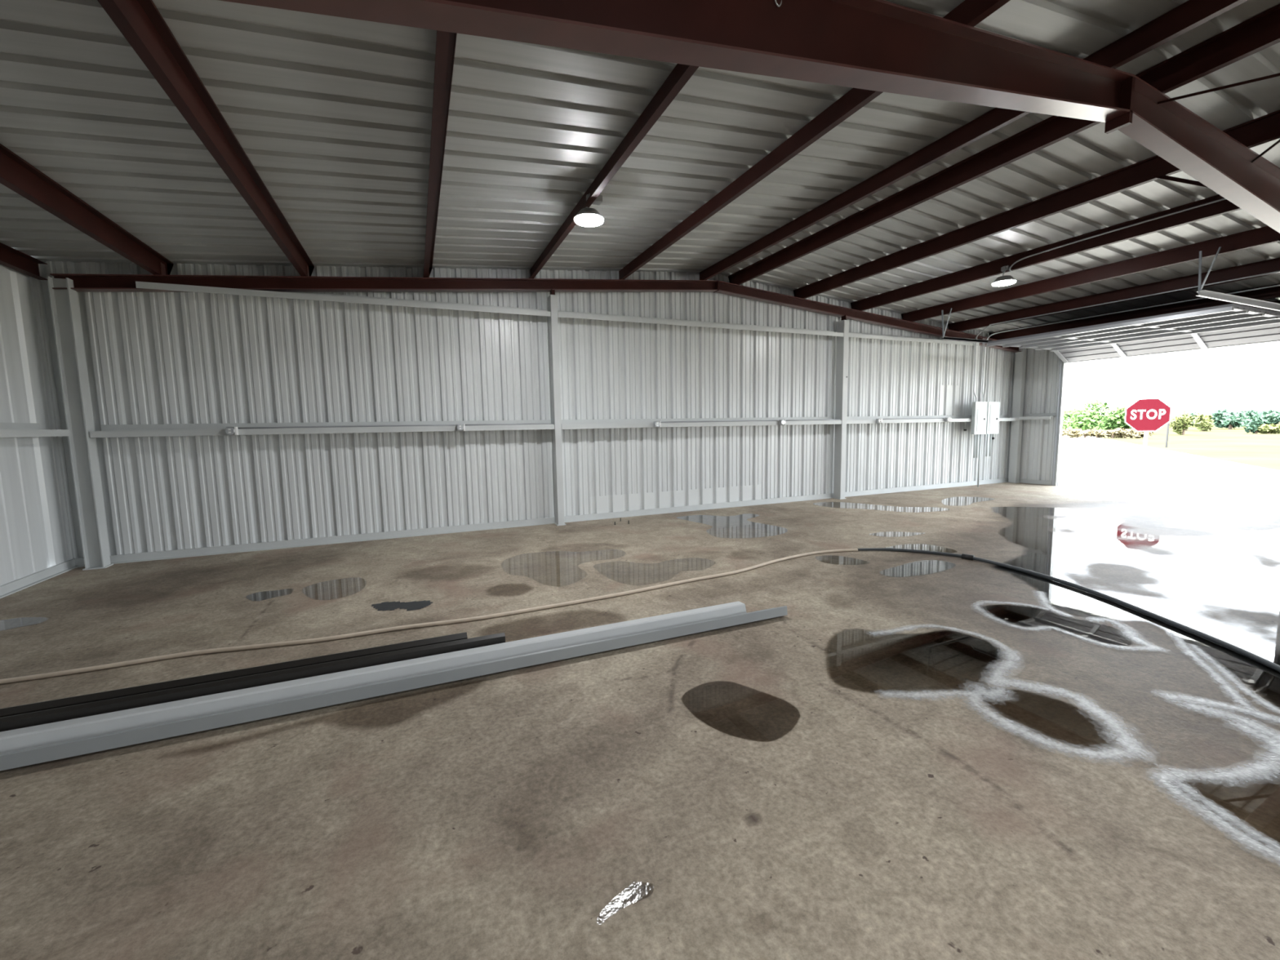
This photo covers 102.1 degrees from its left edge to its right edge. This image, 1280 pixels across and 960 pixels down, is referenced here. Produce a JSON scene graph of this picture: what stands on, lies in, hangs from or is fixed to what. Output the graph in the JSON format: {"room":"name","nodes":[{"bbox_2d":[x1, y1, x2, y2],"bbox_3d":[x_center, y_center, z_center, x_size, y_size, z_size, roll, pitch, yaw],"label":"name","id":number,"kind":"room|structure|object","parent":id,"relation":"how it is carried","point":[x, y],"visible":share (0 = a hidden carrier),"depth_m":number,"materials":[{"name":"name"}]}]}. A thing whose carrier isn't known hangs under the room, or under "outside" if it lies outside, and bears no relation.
{"room":"metal warehouse","nodes":[
{"label":"metal warehouse","id":0,"kind":"room"},
{"bbox_2d":[0,264,72,585],"bbox_3d":[-3.420,0.059,-2.154,0.034,3.643,18.300,-4,6,-23],"label":"wall","id":1,"kind":"structure","parent":0,"point":[34,533],"depth_m":5.77,"materials":[{"name":"metal"}]},
{"bbox_2d":[0,422,71,437],"bbox_3d":[-5.673,-0.337,3.424,0.265,0.155,5.650,-4,6,-23],"label":"girt","id":2,"kind":"object","parent":1,"relation":"attached to","point":[6,429],"visible":1,"depth_m":5.56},
{"bbox_2d":[0,558,77,598],"bbox_3d":[-3.341,1.818,-1.951,0.069,0.100,18.300,-4,6,-23],"label":"baseboard","id":3,"kind":"structure","parent":1,"relation":"attached to","point":[12,587],"depth_m":5.71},
{"bbox_2d":[35,261,1015,558],"bbox_3d":[1.291,-1.642,9.775,18.240,4.417,0.042,-4,6,-23],"label":"wall","id":4,"kind":"structure","parent":0,"point":[151,357],"depth_m":8.05,"materials":[{"name":"metal"}]},
{"bbox_2d":[89,419,554,437],"bbox_3d":[-4.019,-0.752,7.377,5.627,0.157,0.265,-4,6,-23],"label":"girt","id":5,"kind":"object","parent":4,"relation":"attached to","point":[163,429],"visible":0.97,"depth_m":7.07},
{"bbox_2d":[225,426,238,435],"bbox_3d":[-5.261,-0.632,6.656,0.117,0.105,0.087,-4,6,-23],"label":"outlet box","id":6,"kind":"object","parent":5,"relation":"attached to","point":[228,430],"visible":1,"depth_m":6.63,"materials":[{"name":"metal"}]},
{"bbox_2d":[237,424,456,428],"bbox_3d":[-4.008,-0.754,7.279,2.691,0.024,0.060,-4,6,-23],"label":"conduit","id":7,"kind":"object","parent":5,"relation":"on","point":[405,424],"visible":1,"depth_m":7.26,"materials":[{"name":"silver metal"}]},
{"bbox_2d":[456,423,465,431],"bbox_3d":[-2.692,-0.790,7.759,0.117,0.105,0.087,-4,6,-23],"label":"outlet box","id":8,"kind":"object","parent":5,"relation":"attached to","point":[460,427],"visible":1,"depth_m":7.73,"materials":[{"name":"metal"}]},
{"bbox_2d":[464,422,553,425],"bbox_3d":[-2.042,-0.876,8.123,1.378,0.024,0.060,-4,6,-23],"label":"conduit","id":9,"kind":"object","parent":5,"relation":"attached to","point":[527,423],"visible":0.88,"depth_m":8.13,"materials":[{"name":"silver metal"}]},
{"bbox_2d":[135,281,551,316],"bbox_3d":[-3.784,-2.538,7.309,5.047,0.157,0.265,-4,6,-23],"label":"girt","id":10,"kind":"object","parent":4,"relation":"attached to","point":[300,295],"visible":0.88,"depth_m":7.13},
{"bbox_2d":[73,477,1008,567],"bbox_3d":[1.351,0.510,9.945,18.200,0.100,0.069,-4,6,-23],"label":"baseboard","id":11,"kind":"structure","parent":4,"relation":"attached to","point":[177,553],"depth_m":8.20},
{"bbox_2d":[590,484,760,514],"bbox_3d":[0.776,0.345,9.737,3.600,0.310,0.044,-4,6,-23],"label":"wall patch","id":12,"kind":"structure","parent":4,"relation":"attached to","point":[625,502],"depth_m":9.66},
{"bbox_2d":[557,310,843,336],"bbox_3d":[1.378,-2.857,9.526,5.967,0.157,0.265,-4,6,-23],"label":"girt","id":13,"kind":"object","parent":4,"relation":"attached to","point":[560,313],"visible":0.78,"depth_m":9.25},
{"bbox_2d":[560,416,841,428],"bbox_3d":[1.409,-1.087,9.708,5.967,0.157,0.265,-4,6,-23],"label":"girt","id":14,"kind":"object","parent":4,"relation":"attached to","point":[611,423],"visible":0.72,"depth_m":9.48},
{"bbox_2d":[561,423,579,429],"bbox_3d":[-1.136,-0.874,8.472,0.300,0.084,0.005,-4,6,-23],"label":"plate","id":15,"kind":"object","parent":14,"relation":"attached to","point":[575,426],"visible":1,"depth_m":8.47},
{"bbox_2d":[653,421,661,426],"bbox_3d":[0.299,-0.975,9.043,0.117,0.105,0.087,-4,6,-23],"label":"outlet box","id":16,"kind":"object","parent":14,"relation":"attached to","point":[656,424],"visible":1,"depth_m":9.01,"materials":[{"name":"metal"}]},
{"bbox_2d":[661,420,778,422],"bbox_3d":[1.510,-1.095,9.648,2.601,0.024,0.060,-4,6,-23],"label":"conduit","id":17,"kind":"object","parent":14,"relation":"on","point":[711,420],"visible":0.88,"depth_m":9.63,"materials":[{"name":"silver metal"}]},
{"bbox_2d":[778,419,786,425],"bbox_3d":[2.785,-1.129,10.111,0.117,0.105,0.087,-4,6,-23],"label":"outlet box","id":18,"kind":"object","parent":14,"relation":"attached to","point":[781,422],"visible":1,"depth_m":10.08,"materials":[{"name":"metal"}]},
{"bbox_2d":[786,419,840,421],"bbox_3d":[3.489,-1.218,10.498,1.495,0.024,0.060,-4,6,-23],"label":"conduit","id":19,"kind":"object","parent":14,"relation":"attached to","point":[786,420],"visible":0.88,"depth_m":10.49,"materials":[{"name":"silver metal"}]},
{"bbox_2d":[848,332,979,346],"bbox_3d":[6.113,-3.149,11.559,4.076,0.157,0.265,-4,6,-23],"label":"girt","id":20,"kind":"object","parent":4,"relation":"attached to","point":[855,335],"visible":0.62,"depth_m":11.40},
{"bbox_2d":[846,414,1017,423],"bbox_3d":[6.896,-1.426,12.065,5.716,0.157,0.265,-4,6,-23],"label":"girt","id":21,"kind":"object","parent":4,"relation":"attached to","point":[850,420],"visible":0.78,"depth_m":11.76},
{"bbox_2d":[875,417,882,423],"bbox_3d":[5.152,-1.275,11.127,0.117,0.105,0.087,-4,6,-23],"label":"outlet box","id":22,"kind":"object","parent":21,"relation":"attached to","point":[878,420],"visible":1,"depth_m":11.10,"materials":[{"name":"metal"}]},
{"bbox_2d":[882,417,944,419],"bbox_3d":[6.115,-1.380,11.626,2.061,0.024,0.060,-4,6,-23],"label":"conduit","id":23,"kind":"object","parent":21,"relation":"on","point":[894,418],"visible":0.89,"depth_m":11.62,"materials":[{"name":"silver metal"}]},
{"bbox_2d":[970,401,987,434],"bbox_3d":[8.144,-1.485,12.395,0.432,0.780,0.107,-4,6,-23],"label":"breaker panel","id":24,"kind":"object","parent":21,"relation":"attached to","point":[979,416],"visible":1,"depth_m":12.34,"materials":[{"name":"grey metal"}]},
{"bbox_2d":[973,434,976,457],"bbox_3d":[8.049,-0.824,12.433,0.033,0.590,0.033,-1,6,-1],"label":"conduit","id":25,"kind":"object","parent":24,"relation":"attached to","point":[975,435],"visible":1,"depth_m":12.42,"materials":[{"name":"grey metal"}]},
{"bbox_2d":[973,337,977,401],"bbox_3d":[7.954,-2.602,12.233,0.159,1.510,0.028,-4,6,-23],"label":"conduit","id":26,"kind":"object","parent":24,"relation":"attached to","point":[975,337],"visible":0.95,"depth_m":12.20,"materials":[{"name":"metal"}]},
{"bbox_2d":[975,434,978,457],"bbox_3d":[8.140,-0.830,12.472,0.033,0.590,0.033,-1,6,-1],"label":"conduit","id":27,"kind":"object","parent":24,"relation":"attached to","point":[977,440],"visible":1,"depth_m":12.47,"materials":[{"name":"grey metal"}]},
{"bbox_2d":[977,434,981,486],"bbox_3d":[8.238,-0.482,12.548,0.033,1.300,0.033,-1,6,-1],"label":"conduit","id":28,"kind":"object","parent":24,"relation":"attached to","point":[980,446],"visible":1,"depth_m":12.54,"materials":[{"name":"grey metal"}]},
{"bbox_2d":[979,337,983,401],"bbox_3d":[8.142,-2.613,12.314,0.022,1.510,0.022,-1,6,-1],"label":"conduit","id":29,"kind":"object","parent":24,"relation":"attached to","point":[983,338],"visible":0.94,"depth_m":12.31,"materials":[{"name":"metal"}]},
{"bbox_2d":[982,337,985,401],"bbox_3d":[8.214,-2.618,12.345,0.063,1.510,0.020,-4,6,-23],"label":"conduit","id":30,"kind":"object","parent":24,"relation":"on","point":[984,338],"visible":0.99,"depth_m":12.33,"materials":[{"name":"metal"}]},
{"bbox_2d":[983,338,988,401],"bbox_3d":[8.278,-2.622,12.372,0.076,1.510,0.040,-4,6,-23],"label":"conduit","id":31,"kind":"object","parent":24,"relation":"on","point":[987,346],"visible":0.98,"depth_m":12.37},
{"bbox_2d":[986,401,999,434],"bbox_3d":[8.570,-1.511,12.579,0.442,0.780,0.107,-4,6,-23],"label":"breaker panel","id":32,"kind":"object","parent":21,"relation":"attached to","point":[993,407],"visible":0.95,"depth_m":12.53,"materials":[{"name":"grey metal"}]},
{"bbox_2d":[985,434,988,456],"bbox_3d":[8.470,-0.860,12.613,0.033,0.570,0.033,-1,6,-1],"label":"conduit","id":33,"kind":"object","parent":32,"relation":"attached to","point":[987,439],"visible":1,"depth_m":12.61,"materials":[{"name":"grey metal"}]},
{"bbox_2d":[988,434,991,456],"bbox_3d":[8.580,-0.867,12.660,0.033,0.570,0.033,-1,6,-1],"label":"conduit","id":34,"kind":"object","parent":32,"relation":"attached to","point":[990,437],"visible":1,"depth_m":12.65,"materials":[{"name":"grey metal"}]},
{"bbox_2d":[938,385,959,415],"bbox_3d":[7.404,-1.916,12.407,0.680,0.710,0.044,-4,6,-23],"label":"wall patch","id":35,"kind":"structure","parent":4,"relation":"attached to","point":[948,394],"depth_m":12.39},
{"bbox_2d":[0,482,1279,959],"bbox_3d":[5.083,1.345,1.692,18.450,0.001,18.340,-4,6,-23],"label":"floor","id":36,"kind":"structure","parent":0,"point":[755,790],"depth_m":2.53,"materials":[{"name":"concrete"}]},
{"bbox_2d":[47,275,113,570],"bbox_3d":[-6.668,-0.629,6.160,0.205,3.420,0.190,-4,6,-23],"label":"steel column","id":37,"kind":"structure","parent":36,"relation":"on","point":[64,302],"depth_m":6.14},
{"bbox_2d":[0,631,467,717],"bbox_3d":[-3.338,1.292,2.731,4.625,0.177,0.076,-4,6,-23],"label":"channel","id":38,"kind":"object","parent":36,"relation":"on","point":[44,705],"visible":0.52,"depth_m":3.06,"materials":[{"name":"brown metal"}]},
{"bbox_2d":[0,632,505,732],"bbox_3d":[-3.182,1.293,2.673,4.865,0.181,0.086,-4,6,-23],"label":"channel","id":39,"kind":"object","parent":36,"relation":"on","point":[68,713],"visible":0.52,"depth_m":2.98,"materials":[{"name":"black metal"}]},
{"bbox_2d":[0,605,787,770],"bbox_3d":[-2.076,1.288,2.969,7.127,0.092,0.167,-4,6,-23],"label":"channel","id":40,"kind":"object","parent":36,"relation":"on","point":[20,758],"visible":0.96,"depth_m":3.02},
{"bbox_2d":[0,601,746,754],"bbox_3d":[-2.252,1.271,2.922,6.770,0.131,0.148,-4,6,-23],"label":"channel","id":41,"kind":"object","parent":40,"relation":"on","point":[39,735],"visible":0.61,"depth_m":3.07,"materials":[{"name":"metal"}]},
{"bbox_2d":[371,600,432,610],"bbox_3d":[-2.187,1.154,4.754,0.520,0.001,0.360,-4,6,-23],"label":"puddle","id":42,"kind":"object","parent":36,"relation":"on","point":[410,606],"visible":1,"depth_m":4.75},
{"bbox_2d":[0,548,857,684],"bbox_3d":[-1.031,1.124,4.709,8.329,0.032,0.397,-4,6,-25],"label":"hose","id":43,"kind":"object","parent":36,"relation":"on","point":[16,679],"visible":1,"depth_m":4.07,"materials":[{"name":"beige rubber"}]},
{"bbox_2d":[547,288,566,525],"bbox_3d":[-1.373,-1.149,8.451,0.150,3.800,0.235,-4,6,-23],"label":"steel column","id":44,"kind":"structure","parent":36,"relation":"on","point":[553,298],"depth_m":8.38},
{"bbox_2d":[218,0,1279,233],"bbox_3d":[3.721,-1.005,4.207,18.040,4.207,0.155,-4,6,-23],"label":"roof beam","id":45,"kind":"structure","parent":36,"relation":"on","point":[882,46],"depth_m":2.98,"materials":[{"name":"metal"}]},
{"bbox_2d":[0,242,47,280],"bbox_3d":[-3.352,-1.640,-2.297,0.090,0.190,18.280,-4,6,-23],"label":"purlin","id":46,"kind":"object","parent":45,"relation":"attached to","point":[10,257],"visible":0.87,"depth_m":5.72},
{"bbox_2d":[0,143,173,275],"bbox_3d":[-2.299,-1.823,-1.856,0.132,0.210,18.280,-4,6,-23],"label":"purlin","id":47,"kind":"object","parent":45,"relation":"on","point":[16,174],"visible":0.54,"depth_m":4.68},
{"bbox_2d":[97,0,314,275],"bbox_3d":[-0.897,-2.037,-1.266,0.132,0.210,18.280,-4,6,-23],"label":"purlin","id":48,"kind":"object","parent":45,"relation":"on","point":[140,22],"visible":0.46,"depth_m":3.43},
{"bbox_2d":[423,30,457,277],"bbox_3d":[0.486,-2.249,-0.685,0.132,0.210,18.280,-4,6,-23],"label":"purlin","id":49,"kind":"object","parent":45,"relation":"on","point":[446,42],"visible":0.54,"depth_m":3.90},
{"bbox_2d":[528,63,698,278],"bbox_3d":[1.887,-2.463,-0.095,0.132,0.210,18.280,-4,6,-23],"label":"purlin","id":50,"kind":"object","parent":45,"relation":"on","point":[680,75],"visible":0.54,"depth_m":4.45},
{"bbox_2d":[573,193,604,226],"bbox_3d":[-0.545,-2.880,5.496,0.330,0.280,0.330,-4,6,-23],"label":"lamp","id":51,"kind":"object","parent":50,"relation":"attached to","point":[587,216],"visible":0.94,"depth_m":5.44,"materials":[{"name":"grey"}]},
{"bbox_2d":[618,0,1010,279],"bbox_3d":[3.279,-2.676,0.491,0.132,0.210,18.280,-4,6,-23],"label":"purlin","id":52,"kind":"object","parent":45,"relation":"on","point":[969,12],"visible":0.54,"depth_m":4.80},
{"bbox_2d":[699,0,1248,279],"bbox_3d":[4.726,-2.897,1.100,0.132,0.210,18.280,-4,6,-23],"label":"purlin","id":53,"kind":"object","parent":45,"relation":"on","point":[1191,14],"visible":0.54,"depth_m":4.82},
{"bbox_2d":[728,4,1279,284],"bbox_3d":[5.332,-2.922,1.361,0.099,0.207,18.280,-4,6,-23],"label":"purlin","id":54,"kind":"object","parent":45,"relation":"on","point":[1260,32],"visible":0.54,"depth_m":5.01,"materials":[{"name":"metal"}]},
{"bbox_2d":[793,109,1279,298],"bbox_3d":[6.733,-2.881,1.975,0.099,0.207,18.280,-4,6,-23],"label":"purlin","id":55,"kind":"object","parent":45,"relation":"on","point":[1266,128],"visible":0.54,"depth_m":6.25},
{"bbox_2d":[850,194,1241,311],"bbox_3d":[8.121,-2.841,2.583,0.099,0.207,18.280,-4,6,-23],"label":"purlin","id":56,"kind":"object","parent":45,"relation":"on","point":[990,268],"visible":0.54,"depth_m":7.34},
{"bbox_2d":[991,265,1016,286],"bbox_3d":[5.707,-3.202,8.099,0.330,0.280,0.330,-4,6,-23],"label":"lamp","id":57,"kind":"object","parent":56,"relation":"attached to","point":[1006,280],"visible":0.98,"depth_m":8.04,"materials":[{"name":"grey"}]},
{"bbox_2d":[1008,198,1226,271],"bbox_3d":[6.300,-3.202,6.754,0.068,0.180,2.811,-4,6,-23],"label":"conduit","id":58,"kind":"object","parent":56,"relation":"attached to","point":[1221,199],"visible":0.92,"depth_m":6.72,"materials":[{"name":"metal"}]},
{"bbox_2d":[901,226,1279,321],"bbox_3d":[9.499,-2.801,3.186,0.099,0.207,18.280,-4,6,-23],"label":"purlin","id":59,"kind":"object","parent":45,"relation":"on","point":[1265,235],"visible":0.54,"depth_m":8.04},
{"bbox_2d":[947,257,1279,331],"bbox_3d":[10.896,-2.760,3.798,0.099,0.207,18.280,-4,6,-23],"label":"purlin","id":60,"kind":"object","parent":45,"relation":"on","point":[1273,264],"visible":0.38,"depth_m":9.06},
{"bbox_2d":[985,284,1279,343],"bbox_3d":[9.238,-3.083,9.604,0.066,0.211,5.662,-3,6,-23],"label":"conduit","id":61,"kind":"object","parent":45,"relation":"attached to","point":[1279,284],"visible":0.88,"depth_m":9.60,"materials":[{"name":"metal"}]},
{"bbox_2d":[989,283,1279,339],"bbox_3d":[12.274,-2.720,4.402,0.099,0.207,18.280,-4,6,-23],"label":"purlin","id":62,"kind":"object","parent":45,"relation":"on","point":[1271,292],"visible":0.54,"depth_m":10.13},
{"bbox_2d":[1151,175,1208,187],"bbox_3d":[5.394,-2.941,5.092,0.035,0.373,0.549,-4,6,-23],"label":"brace","id":63,"kind":"object","parent":45,"relation":"attached to","point":[1164,177],"visible":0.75,"depth_m":5.13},
{"bbox_2d":[1156,72,1279,104],"bbox_3d":[5.543,-2.913,3.271,3.266,0.192,0.022,3,7,35],"label":"rod","id":64,"kind":"object","parent":45,"relation":"attached to","point":[1276,74],"visible":1,"depth_m":4.00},
{"bbox_2d":[1244,300,1279,311],"bbox_3d":[13.189,-2.662,4.806,0.090,0.190,18.280,-4,6,-23],"label":"strut","id":65,"kind":"object","parent":45,"relation":"attached to","point":[1275,301],"visible":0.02,"depth_m":9.25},
{"bbox_2d":[1250,139,1279,162],"bbox_3d":[5.454,-2.979,4.102,0.022,0.107,1.785,2,6,24],"label":"rod","id":66,"kind":"object","parent":45,"relation":"attached to","point":[1278,140],"visible":1,"depth_m":4.72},
{"bbox_2d":[831,315,848,499],"bbox_3d":[4.221,-1.494,10.853,0.170,3.800,0.235,-4,6,-23],"label":"steel column","id":67,"kind":"structure","parent":36,"relation":"on","point":[842,326],"depth_m":10.79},
{"bbox_2d":[946,496,995,500],"bbox_3d":[6.516,0.416,10.442,1.700,0.001,0.975,-4,6,-23],"label":"puddle","id":68,"kind":"object","parent":36,"relation":"on","point":[957,497],"visible":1,"depth_m":10.72,"materials":[{"name":"liquid"}]},
{"bbox_2d":[941,307,1062,485],"bbox_3d":[8.131,-1.667,11.496,4.148,3.857,0.230,-4,6,-23],"label":"door track","id":69,"kind":"object","parent":36,"relation":"on","point":[977,340],"visible":0.55,"depth_m":12.29,"materials":[{"name":"silver metal"}]},
{"bbox_2d":[987,303,1279,363],"bbox_3d":[9.441,-2.698,9.959,2.818,0.362,3.620,-4,6,-23],"label":"door","id":70,"kind":"structure","parent":69,"relation":"attached to","point":[1230,324],"depth_m":9.70,"materials":[{"name":"silver metal"}]},
{"bbox_2d":[871,624,1143,757],"bbox_3d":[1.864,1.233,3.272,1.605,0.007,1.804,-1,6,4],"label":"foam","id":71,"kind":"object","parent":36,"relation":"on","point":[1126,741],"visible":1,"depth_m":3.00,"materials":[{"name":"white liquid"}]},
{"bbox_2d":[1006,348,1026,483],"bbox_3d":[9.614,-1.661,13.166,0.185,3.470,0.220,-4,6,-23],"label":"steel column","id":72,"kind":"structure","parent":36,"relation":"on","point":[1020,357],"depth_m":13.12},
{"bbox_2d":[974,591,1159,649],"bbox_3d":[3.439,1.117,4.130,1.218,0.007,1.288,-4,6,-23],"label":"foam","id":73,"kind":"object","parent":36,"relation":"on","point":[1040,595],"visible":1,"depth_m":4.01,"materials":[{"name":"white liquid"}]},
{"bbox_2d":[857,547,1279,671],"bbox_3d":[3.690,1.076,4.324,1.162,0.066,4.621,-2,6,-10],"label":"hose","id":74,"kind":"object","parent":36,"relation":"on","point":[1273,665],"visible":1,"depth_m":4.53,"materials":[{"name":"rubber"}]},
{"bbox_2d":[1155,746,1279,860],"bbox_3d":[2.812,1.328,2.195,1.385,0.007,0.745,-4,6,-23],"label":"foam","id":75,"kind":"object","parent":36,"relation":"on","point":[1263,769],"visible":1,"depth_m":2.25,"materials":[{"name":"white liquid"}]},
{"bbox_2d":[1166,695,1279,747],"bbox_3d":[3.162,1.263,2.755,0.602,0.006,0.700,-4,6,-23],"label":"foam","id":76,"kind":"object","parent":36,"relation":"on","point":[1251,723],"visible":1,"depth_m":2.74,"materials":[{"name":"white"}]},
{"bbox_2d":[1195,246,1279,311],"bbox_3d":[9.646,-1.335,8.016,4.148,3.857,0.210,-4,6,-23],"label":"door track","id":77,"kind":"object","parent":36,"relation":"on","point":[1202,293],"visible":1,"depth_m":7.44,"materials":[{"name":"silver metal"}]},
{"label":"puddle","id":78,"kind":"object","parent":36,"relation":"on","visible":0},
{"bbox_2d":[1172,632,1279,719],"bbox_3d":[3.635,1.200,3.289,0.281,0.006,1.434,2,7,26],"label":"foam","id":79,"kind":"object","parent":78,"relation":"on","point":[1192,654],"visible":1,"depth_m":3.15,"materials":[{"name":"white"}]},
{"bbox_2d":[0,0,1279,333],"bbox_3d":[4.921,-2.657,1.175,18.700,0.825,18.620,-4,6,-23],"label":"ceiling","id":80,"kind":"structure","parent":0,"point":[332,114],"depth_m":4.69,"materials":[{"name":"metal"}]},
{"bbox_2d":[49,262,1021,352],"bbox_3d":[1.403,-3.226,9.464,17.860,1.046,0.160,-4,6,-23],"label":"rafter","id":81,"kind":"object","parent":80,"relation":"attached to","point":[82,282],"visible":0.91,"depth_m":7.76,"materials":[{"name":"metal"}]},
{"bbox_2d":[975,270,1279,338],"bbox_3d":[8.490,-3.087,9.407,0.689,0.260,5.862,-3,6,-16],"label":"conduit","id":82,"kind":"object","parent":81,"relation":"attached to","point":[1270,273],"visible":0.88,"depth_m":8.92,"materials":[{"name":"metal"}]},
{"bbox_2d":[1019,299,1279,480],"bbox_3d":[13.312,-0.981,5.031,0.042,3.655,18.300,-4,6,-23],"label":"wall","id":83,"kind":"structure","parent":0,"point":[1042,371],"depth_m":12.84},
{"bbox_2d":[1017,413,1056,419],"bbox_3d":[9.795,-1.567,12.739,0.265,0.155,0.720,-4,6,-23],"label":"girt","id":84,"kind":"object","parent":83,"relation":"attached to","point":[1033,415],"visible":1,"depth_m":12.72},
{"bbox_2d":[1019,478,1057,484],"bbox_3d":[9.893,0.041,13.045,0.029,0.100,1.120,-4,6,-23],"label":"baseboard","id":85,"kind":"structure","parent":83,"relation":"attached to","point":[1024,481],"depth_m":12.96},
{"bbox_2d":[1053,339,1279,485],"bbox_3d":[13.416,-0.646,4.769,0.110,3.040,16.860,-4,6,-23],"label":"trim","id":86,"kind":"structure","parent":83,"relation":"attached to","point":[1064,365],"depth_m":12.31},
{"bbox_2d":[1058,484,1274,502],"bbox_3d":[13.472,0.865,5.277,0.320,0.068,18.300,-4,6,-23],"label":"trim","id":87,"kind":"structure","parent":83,"relation":"attached to","point":[1059,484],"depth_m":10.82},
{"bbox_2d":[1058,435,1279,502],"bbox_3d":[32.092,-2.960,39.458,61.750,0.001,150.000,-4,6,-23],"label":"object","id":88,"kind":"object","parent":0,"point":[1093,462],"depth_m":15.58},
{"bbox_2d":[1062,427,1080,438],"bbox_3d":[38.163,-4.143,45.897,1.388,1.082,1.628,-4,6,-23],"label":"bush","id":89,"kind":"object","parent":88,"relation":"on","point":[1068,431],"visible":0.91,"depth_m":45.80,"materials":[{"name":"brown plant"}]},
{"bbox_2d":[1062,407,1103,431],"bbox_3d":[44.029,-5.848,52.272,4.582,3.015,4.118,-4,6,-23],"label":"tree","id":90,"kind":"object","parent":88,"relation":"on","point":[1084,420],"visible":0.81,"depth_m":51.26,"materials":[{"name":"green plant"}]},
{"bbox_2d":[1072,428,1096,438],"bbox_3d":[38.907,-4.038,45.204,1.416,0.980,1.634,-5,7,-34],"label":"bush","id":91,"kind":"object","parent":88,"relation":"on","point":[1086,433],"visible":0.91,"depth_m":45.05,"materials":[{"name":"brown plant"}]},
{"bbox_2d":[1092,428,1107,438],"bbox_3d":[39.594,-3.966,44.607,1.681,0.936,1.358,-4,6,-23],"label":"bush","id":92,"kind":"object","parent":88,"relation":"on","point":[1099,433],"visible":0.98,"depth_m":44.27,"materials":[{"name":"brown plant"}]},
{"bbox_2d":[1124,398,1171,477],"bbox_3d":[14.091,-1.166,14.402,0.910,2.195,0.115,5,8,44],"label":"stop sign","id":93,"kind":"object","parent":88,"relation":"on","point":[1144,415],"visible":1,"depth_m":14.33,"materials":[{"name":"red"}]},
{"bbox_2d":[1062,422,1279,470],"bbox_3d":[194.012,-11.275,92.730,401.750,0.001,600.000,-4,6,-23],"label":"field","id":94,"kind":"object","parent":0,"point":[1236,445],"depth_m":32.01,"materials":[{"name":"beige plant"}]},
{"bbox_2d":[1080,399,1131,431],"bbox_3d":[49.342,-6.683,54.431,3.413,4.013,5.195,-4,6,-23],"label":"tree","id":95,"kind":"object","parent":94,"relation":"on","point":[1113,419],"visible":0.74,"depth_m":53.80,"materials":[{"name":"green plant"}]},
{"bbox_2d":[1105,428,1122,438],"bbox_3d":[40.527,-3.979,44.101,1.242,1.032,1.795,1,6,16],"label":"bush","id":96,"kind":"object","parent":94,"relation":"on","point":[1110,433],"visible":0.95,"depth_m":43.99,"materials":[{"name":"brown plant"}]},
{"bbox_2d":[1114,427,1135,438],"bbox_3d":[40.961,-3.936,43.630,1.506,1.028,1.481,-4,6,-23],"label":"bush","id":97,"kind":"object","parent":94,"relation":"on","point":[1126,432],"visible":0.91,"depth_m":43.46,"materials":[{"name":"brown plant"}]},
{"bbox_2d":[1126,431,1153,438],"bbox_3d":[41.496,-3.824,42.990,1.760,1.042,1.311,3,7,34],"label":"bush","id":98,"kind":"object","parent":94,"relation":"on","point":[1135,434],"visible":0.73,"depth_m":42.81,"materials":[{"name":"brown plant"}]},
{"bbox_2d":[1164,422,1169,447],"bbox_3d":[29.454,-2.501,28.870,0.092,1.430,0.092,-1,6,-1],"label":"sign post","id":99,"kind":"object","parent":94,"relation":"on","point":[1168,424],"visible":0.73,"depth_m":28.84,"materials":[{"name":"grey"}]},
{"bbox_2d":[1166,410,1194,435],"bbox_3d":[51.078,-5.388,48.853,1.940,2.482,1.623,-4,6,-23],"label":"tree","id":100,"kind":"object","parent":94,"relation":"on","point":[1181,422],"visible":0.97,"depth_m":48.70,"materials":[{"name":"yellow plant"}]},
{"bbox_2d":[1170,410,1197,431],"bbox_3d":[67.918,-7.328,64.400,3.173,2.594,3.196,-4,6,-23],"label":"tree","id":101,"kind":"object","parent":94,"relation":"on","point":[1195,413],"visible":0.09,"depth_m":63.31,"materials":[{"name":"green plant"}]},
{"bbox_2d":[1192,412,1215,431],"bbox_3d":[65.630,-6.793,60.352,2.192,2.413,1.974,-4,6,-23],"label":"tree","id":102,"kind":"object","parent":94,"relation":"on","point":[1203,422],"visible":0.99,"depth_m":59.99,"materials":[{"name":"yellow plant"}]},
{"bbox_2d":[1207,408,1263,429],"bbox_3d":[76.632,-7.917,66.944,4.510,2.971,4.924,-4,6,-23],"label":"tree","id":103,"kind":"object","parent":94,"relation":"on","point":[1226,419],"visible":0.94,"depth_m":66.23,"materials":[{"name":"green plant"}]},
{"bbox_2d":[1243,415,1265,433],"bbox_3d":[58.090,-5.195,48.803,1.678,1.861,1.362,-4,6,-23],"label":"tree","id":104,"kind":"object","parent":94,"relation":"on","point":[1255,422],"visible":0.94,"depth_m":48.56,"materials":[{"name":"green plant"}]},
{"bbox_2d":[1256,422,1279,433],"bbox_3d":[58.747,-4.716,48.116,2.124,1.190,1.824,0,6,5],"label":"bush","id":105,"kind":"object","parent":94,"relation":"on","point":[1264,428],"visible":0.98,"depth_m":47.79,"materials":[{"name":"yellow plant"}]},
{"bbox_2d":[1257,408,1279,425],"bbox_3d":[100.402,-9.821,81.893,4.985,2.870,5.002,-4,6,-23],"label":"tree","id":106,"kind":"object","parent":94,"relation":"on","point":[1271,416],"visible":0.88,"depth_m":81.30,"materials":[{"name":"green plant"}]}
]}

